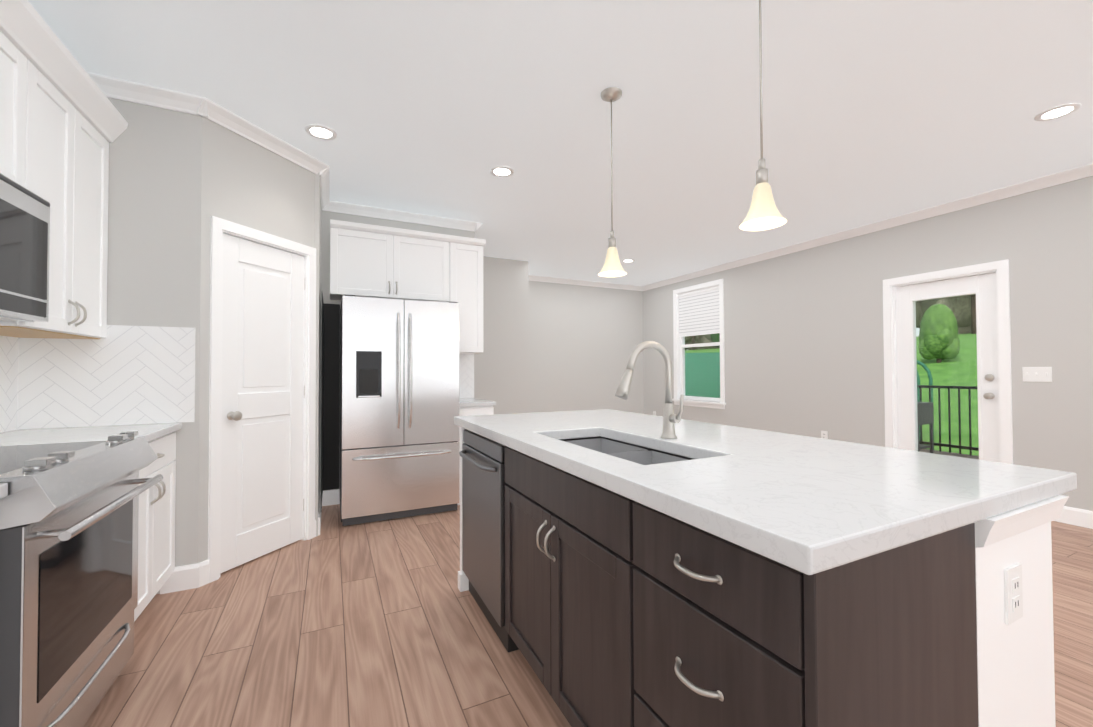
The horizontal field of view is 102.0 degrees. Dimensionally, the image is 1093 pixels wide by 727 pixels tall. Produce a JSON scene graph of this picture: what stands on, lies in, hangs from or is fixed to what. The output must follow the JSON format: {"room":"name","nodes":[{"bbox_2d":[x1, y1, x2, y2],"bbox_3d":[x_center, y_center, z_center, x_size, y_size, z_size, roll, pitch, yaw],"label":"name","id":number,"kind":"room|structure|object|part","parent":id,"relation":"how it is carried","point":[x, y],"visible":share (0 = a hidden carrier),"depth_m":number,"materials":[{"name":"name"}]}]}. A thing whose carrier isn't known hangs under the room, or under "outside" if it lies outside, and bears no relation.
{"room":"kitchen","nodes":[
{"label":"kitchen","id":0,"kind":"room"},
{"bbox_2d":[0,483,7,498],"bbox_3d":[-1.516,0.313,0.700,0.643,0.035,0.635,0,-1,-26],"label":"countertop","id":1,"kind":"structure","parent":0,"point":[3,486],"depth_m":1.11,"materials":[{"name":"white stone"}]},
{"bbox_2d":[0,0,35,191],"bbox_3d":[-2.040,-0.966,1.426,0.328,0.660,0.440,0,-1,-26],"label":"upper cabinet","id":2,"kind":"object","parent":0,"relation":"attached to","point":[17,33],"depth_m":1.64,"materials":[{"name":"white wood"}]},
{"bbox_2d":[0,173,49,321],"bbox_3d":[-1.931,-0.396,1.290,0.393,0.470,0.756,0,-1,-26],"label":"microwave","id":3,"kind":"object","parent":2,"relation":"attached to","point":[24,247],"visible":1,"depth_m":1.57,"materials":[{"name":"silver metal"}]},
{"bbox_2d":[20,97,201,593],"bbox_3d":[-2.287,-0.117,2.368,0.720,2.715,0.100,0,-1,-26],"label":"wall","id":4,"kind":"structure","parent":0,"point":[154,225],"depth_m":2.42,"materials":[{"name":"grey paint"}]},
{"bbox_2d":[0,28,115,339],"bbox_3d":[-2.275,-0.712,1.906,0.328,1.150,0.757,0,-1,-26],"label":"upper cabinet","id":5,"kind":"object","parent":4,"relation":"attached to","point":[74,131],"depth_m":1.99,"materials":[{"name":"white wood"}]},
{"bbox_2d":[0,325,195,432],"bbox_3d":[-1.813,0.044,1.373,0.699,0.524,2.097,0,-1,-26],"label":"backsplash","id":6,"kind":"structure","parent":4,"relation":"attached to","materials":[{"name":"tile"}]},
{"bbox_2d":[198,117,314,562],"bbox_3d":[-1.855,-0.111,2.885,0.100,2.715,0.820,-1,-1,19],"label":"wall","id":7,"kind":"structure","parent":0,"point":[246,182],"depth_m":2.68,"materials":[{"name":"grey paint"}]},
{"bbox_2d":[208,216,315,582],"bbox_3d":[-1.845,0.203,2.882,0.116,2.088,0.726,-1,-1,19],"label":"door frame","id":8,"kind":"structure","parent":7,"relation":"attached to","point":[220,227],"depth_m":2.60,"materials":[{"name":"white wood"}]},
{"bbox_2d":[220,234,304,573],"bbox_3d":[-1.802,0.234,2.873,0.101,2.002,0.592,-1,-1,19],"label":"pantry door","id":9,"kind":"structure","parent":7,"relation":"in","point":[262,504],"depth_m":2.84,"materials":[{"name":"white wood"}]},
{"bbox_2d":[315,172,321,535],"bbox_3d":[-1.881,-0.100,3.567,0.100,2.715,0.800,0,-1,-26],"label":"wall","id":10,"kind":"structure","parent":0,"point":[318,217],"depth_m":3.24,"materials":[{"name":"grey paint"}]},
{"bbox_2d":[87,72,1092,290],"bbox_3d":[0.942,-1.448,2.352,6.500,0.078,9.600,0,-1,-26],"label":"crown molding","id":11,"kind":"structure","parent":10,"relation":"attached to","point":[138,93],"depth_m":3.66,"materials":[{"name":"white wood"}]},
{"bbox_2d":[320,211,474,490],"bbox_3d":[-1.986,-0.092,4.028,2.715,2.715,0.120,0,-1,-26],"label":"wall","id":12,"kind":"structure","parent":0,"point":[327,216],"depth_m":4.02,"materials":[{"name":"grey paint"}]},
{"bbox_2d":[319,489,339,507],"bbox_3d":[-1.523,1.201,4.156,1.070,0.130,0.014,0,-1,-26],"label":"baseboard","id":13,"kind":"structure","parent":12,"relation":"attached to","point":[330,497],"depth_m":3.95,"materials":[{"name":"white"}]},
{"bbox_2d":[459,354,473,397],"bbox_3d":[-0.893,0.126,4.485,0.328,0.454,0.006,0,-1,-26],"label":"backsplash","id":14,"kind":"structure","parent":12,"relation":"attached to","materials":[{"name":"tile"}]},
{"bbox_2d":[475,256,528,414],"bbox_3d":[-2.194,-0.063,5.750,3.850,2.715,1.000,0,-1,-26],"label":"wall","id":15,"kind":"structure","parent":0,"point":[502,370],"depth_m":6.00,"materials":[{"name":"grey paint"}]},
{"bbox_2d":[28,0,1092,285],"bbox_3d":[0.941,-1.527,2.353,6.800,0.080,9.900,0,-1,-26],"label":"ceiling","id":16,"kind":"structure","parent":0,"point":[876,110],"depth_m":2.50,"materials":[{"name":"white paint"}]},
{"bbox_2d":[305,124,336,139],"bbox_3d":[-1.432,-1.466,2.814,0.184,0.007,0.184,0,-1,-26],"label":"recessed light","id":17,"kind":"object","parent":16,"relation":"in","point":[321,132],"visible":1,"depth_m":2.81,"materials":[{"name":"white"}]},
{"bbox_2d":[490,166,513,176],"bbox_3d":[-0.340,-1.461,3.379,0.184,0.007,0.184,0,-1,-26],"label":"recessed light","id":18,"kind":"object","parent":16,"relation":"in","point":[501,171],"visible":1,"depth_m":3.37,"materials":[{"name":"white"}]},
{"bbox_2d":[598,87,626,276],"bbox_3d":[0.358,-0.985,2.426,0.156,0.994,0.156,0,-1,-26],"label":"pendant light","id":19,"kind":"object","parent":16,"relation":"hanging from","point":[612,266],"visible":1,"depth_m":2.41,"materials":[{"name":"white glass"}]},
{"bbox_2d":[622,259,634,262],"bbox_3d":[1.136,-1.422,6.143,0.184,0.007,0.184,0,-1,-26],"label":"recessed light","id":20,"kind":"object","parent":16,"relation":"in","point":[628,260],"visible":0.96,"depth_m":6.12,"materials":[{"name":"white"}]},
{"bbox_2d":[739,0,786,230],"bbox_3d":[0.779,-1.000,1.608,0.156,0.994,0.156,0,-1,-26],"label":"pendant light","id":21,"kind":"object","parent":16,"relation":"hanging from","point":[763,213],"visible":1,"depth_m":1.60,"materials":[{"name":"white glass"}]},
{"bbox_2d":[1034,103,1080,121],"bbox_3d":[3.025,-1.485,2.623,0.184,0.007,0.184,0,-1,-26],"label":"recessed light","id":22,"kind":"object","parent":16,"relation":"in","point":[1056,112],"visible":1,"depth_m":2.62,"materials":[{"name":"white"}]},
{"bbox_2d":[529,281,643,413],"bbox_3d":[0.609,-0.044,7.588,2.800,2.715,0.150,0,-1,-26],"label":"wall","id":23,"kind":"structure","parent":0,"point":[584,341],"depth_m":7.51,"materials":[{"name":"grey paint"}]},
{"bbox_2d":[83,504,1092,726],"bbox_3d":[0.951,1.268,2.308,6.800,0.080,9.900,0,-1,-26],"label":"floor","id":24,"kind":"structure","parent":0,"point":[337,623],"depth_m":1.93,"materials":[{"name":"brown wood"}]},
{"bbox_2d":[0,431,162,726],"bbox_3d":[-1.771,0.743,1.353,0.744,0.958,0.766,0,-1,-26],"label":"range","id":25,"kind":"object","parent":24,"relation":"on","point":[69,514],"visible":1,"depth_m":1.33,"materials":[{"name":"grey metal"}]},
{"bbox_2d":[134,432,175,621],"bbox_3d":[-2.155,0.793,1.978,0.618,0.880,0.685,0,-1,-26],"label":"base cabinet","id":26,"kind":"object","parent":24,"relation":"on","point":[156,520],"depth_m":2.16,"materials":[{"name":"white wood"}]},
{"bbox_2d":[0,420,183,445],"bbox_3d":[-2.145,0.336,1.991,0.643,0.035,0.685,0,-1,-26],"label":"countertop","id":27,"kind":"structure","parent":26,"relation":"on","point":[99,432],"depth_m":2.04,"materials":[{"name":"white stone"}]},
{"bbox_2d":[321,293,458,525],"bbox_3d":[-1.348,0.360,3.817,1.049,1.800,0.768,0,-1,-26],"label":"fridge","id":28,"kind":"object","parent":24,"relation":"on","point":[389,397],"visible":1,"depth_m":3.56,"materials":[{"name":"grey metal"}]},
{"bbox_2d":[330,219,495,504],"bbox_3d":[-1.198,0.035,3.976,1.347,2.455,0.656,0,-1,-26],"label":"upper cabinet","id":29,"kind":"object","parent":24,"relation":"on","point":[372,261],"visible":0.67,"depth_m":4.00,"materials":[{"name":"white painted wood"},{"name":"brushed nickel"}]},
{"bbox_2d":[459,398,495,406],"bbox_3d":[-0.749,0.367,4.195,0.345,0.035,0.643,0,-1,-26],"label":"countertop","id":30,"kind":"structure","parent":29,"relation":"on","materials":[{"name":"white stone"}]},
{"bbox_2d":[454,421,1075,726],"bbox_3d":[0.355,0.772,1.742,0.983,0.897,2.050,0,-1,-26],"label":"kitchen island","id":31,"kind":"object","parent":24,"relation":"on","point":[669,568],"depth_m":0.93,"materials":[{"name":"brown wood"}]},
{"bbox_2d":[459,429,518,652],"bbox_3d":[-0.306,0.792,2.142,0.145,0.875,0.597,0,-1,-26],"label":"dishwasher","id":32,"kind":"object","parent":31,"relation":"in","point":[483,483],"depth_m":2.05,"materials":[{"name":"grey metal"}]},
{"bbox_2d":[454,409,1076,568],"bbox_3d":[0.390,0.302,1.776,1.022,0.042,2.046,0,-1,-26],"label":"island countertop","id":33,"kind":"structure","parent":31,"relation":"on","point":[811,501],"depth_m":1.03,"materials":[{"name":"white stone"}]},
{"bbox_2d":[566,433,693,460],"bbox_3d":[0.252,0.418,1.581,0.346,0.220,0.736,0,-1,-26],"label":"sink","id":34,"kind":"object","parent":33,"relation":"in","point":[635,449],"depth_m":1.80,"materials":[{"name":"silver metal"}]},
{"bbox_2d":[615,341,685,436],"bbox_3d":[0.376,0.097,1.599,0.267,0.362,0.108,0,-1,-26],"label":"faucet","id":35,"kind":"object","parent":33,"relation":"on","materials":[{"name":"silver metal"}]},
{"bbox_2d":[1004,563,1022,624],"bbox_3d":[1.008,0.496,0.954,0.072,0.115,0.008,0,-1,-26],"label":"outlet","id":36,"kind":"object","parent":31,"relation":"attached to","point":[1013,594],"depth_m":0.95,"materials":[{"name":"white plastic"}]},
{"bbox_2d":[643,176,1092,510],"bbox_3d":[3.935,-0.116,3.787,0.150,2.715,9.900,0,-1,-26],"label":"wall","id":37,"kind":"structure","parent":0,"point":[803,343],"depth_m":4.62,"materials":[{"name":"grey paint"}]},
{"bbox_2d":[672,279,725,408],"bbox_3d":[2.372,-0.277,6.889,0.165,1.893,1.080,0,-1,-26],"label":"window","id":38,"kind":"structure","parent":37,"relation":"in","point":[721,404],"depth_m":6.97,"materials":[{"name":"white"}]},
{"bbox_2d":[678,286,719,336],"bbox_3d":[2.373,-0.790,6.898,0.038,0.698,0.868,0,-1,-26],"label":"window blind","id":39,"kind":"object","parent":38,"relation":"attached to","point":[698,312],"visible":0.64,"depth_m":6.88,"materials":[{"name":"white plastic"}]},
{"bbox_3d":[2.419,-0.282,6.912,0.060,1.718,0.876,0,-1,-26],"label":"window sash","id":40,"kind":"part","parent":38,"relation":"part of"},
{"bbox_2d":[821,431,827,438],"bbox_3d":[3.201,0.835,5.104,0.008,0.115,0.072,0,-1,-26],"label":"outlet","id":41,"kind":"object","parent":37,"relation":"attached to","point":[824,434],"visible":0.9,"depth_m":5.10,"materials":[{"name":"white plastic"}]},
{"bbox_2d":[883,259,1012,463],"bbox_3d":[3.749,0.190,4.158,0.178,2.115,0.940,0,-1,-26],"label":"door frame","id":42,"kind":"structure","parent":37,"relation":"attached to","point":[1000,268],"depth_m":3.92,"materials":[{"name":"white painted wood"}]},
{"bbox_2d":[896,273,999,461],"bbox_3d":[3.717,0.221,4.149,0.115,2.004,0.781,0,-1,-26],"label":"patio door","id":43,"kind":"structure","parent":37,"relation":"in","point":[982,287],"depth_m":4.07,"materials":[{"name":"white"}]},
{"bbox_2d":[1022,367,1051,381],"bbox_3d":[3.951,0.088,3.568,0.012,0.120,0.165,0,-1,-26],"label":"switch plate","id":44,"kind":"object","parent":37,"relation":"attached to","point":[1037,374],"visible":1,"depth_m":3.56,"materials":[{"name":"white plastic"}]},
{"bbox_2d":[1054,506,1092,528],"bbox_3d":[4.922,1.137,1.564,0.014,0.130,4.720,0,-1,-26],"label":"baseboard","id":45,"kind":"structure","parent":37,"relation":"attached to","point":[1069,515],"depth_m":3.37,"materials":[{"name":"white"}]},
{"label":"outside","id":46,"kind":"structure","parent":0,"visible":0},
{"bbox_2d":[685,333,978,455],"bbox_3d":[28.890,-0.229,25.071,63.340,4.950,120.000,0,-1,-26],"label":"lawn","id":47,"kind":"structure","parent":46,"point":[954,365],"depth_m":11.73,"materials":[{"name":"green plant"}]},
{"bbox_2d":[685,294,975,441],"bbox_3d":[24.196,-7.433,28.372,52.976,19.340,105.329,0,-1,-26],"label":"trees","id":48,"kind":"object","parent":47,"relation":"on","point":[947,324],"depth_m":14.69,"materials":[{"name":"green plant"}]},
{"bbox_2d":[920,449,978,459],"bbox_3d":[5.229,1.346,4.669,2.940,0.130,5.100,0,-1,-26],"label":"deck","id":49,"kind":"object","parent":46,"point":[953,454],"depth_m":6.36,"materials":[{"name":"grey wood"}]},
{"bbox_2d":[917,402,933,452],"bbox_3d":[5.015,0.921,6.186,0.400,0.770,0.480,0,-1,-26],"label":"outdoor grill","id":50,"kind":"object","parent":49,"relation":"on","point":[924,418],"depth_m":5.99,"materials":[{"name":"grey metal"}]},
{"bbox_2d":[917,385,978,455],"bbox_3d":[6.502,0.772,5.292,0.080,1.030,5.075,0,-1,-26],"label":"railing","id":51,"kind":"object","parent":49,"relation":"on","point":[950,446],"depth_m":6.45,"materials":[{"name":"black metal"}]}
]}

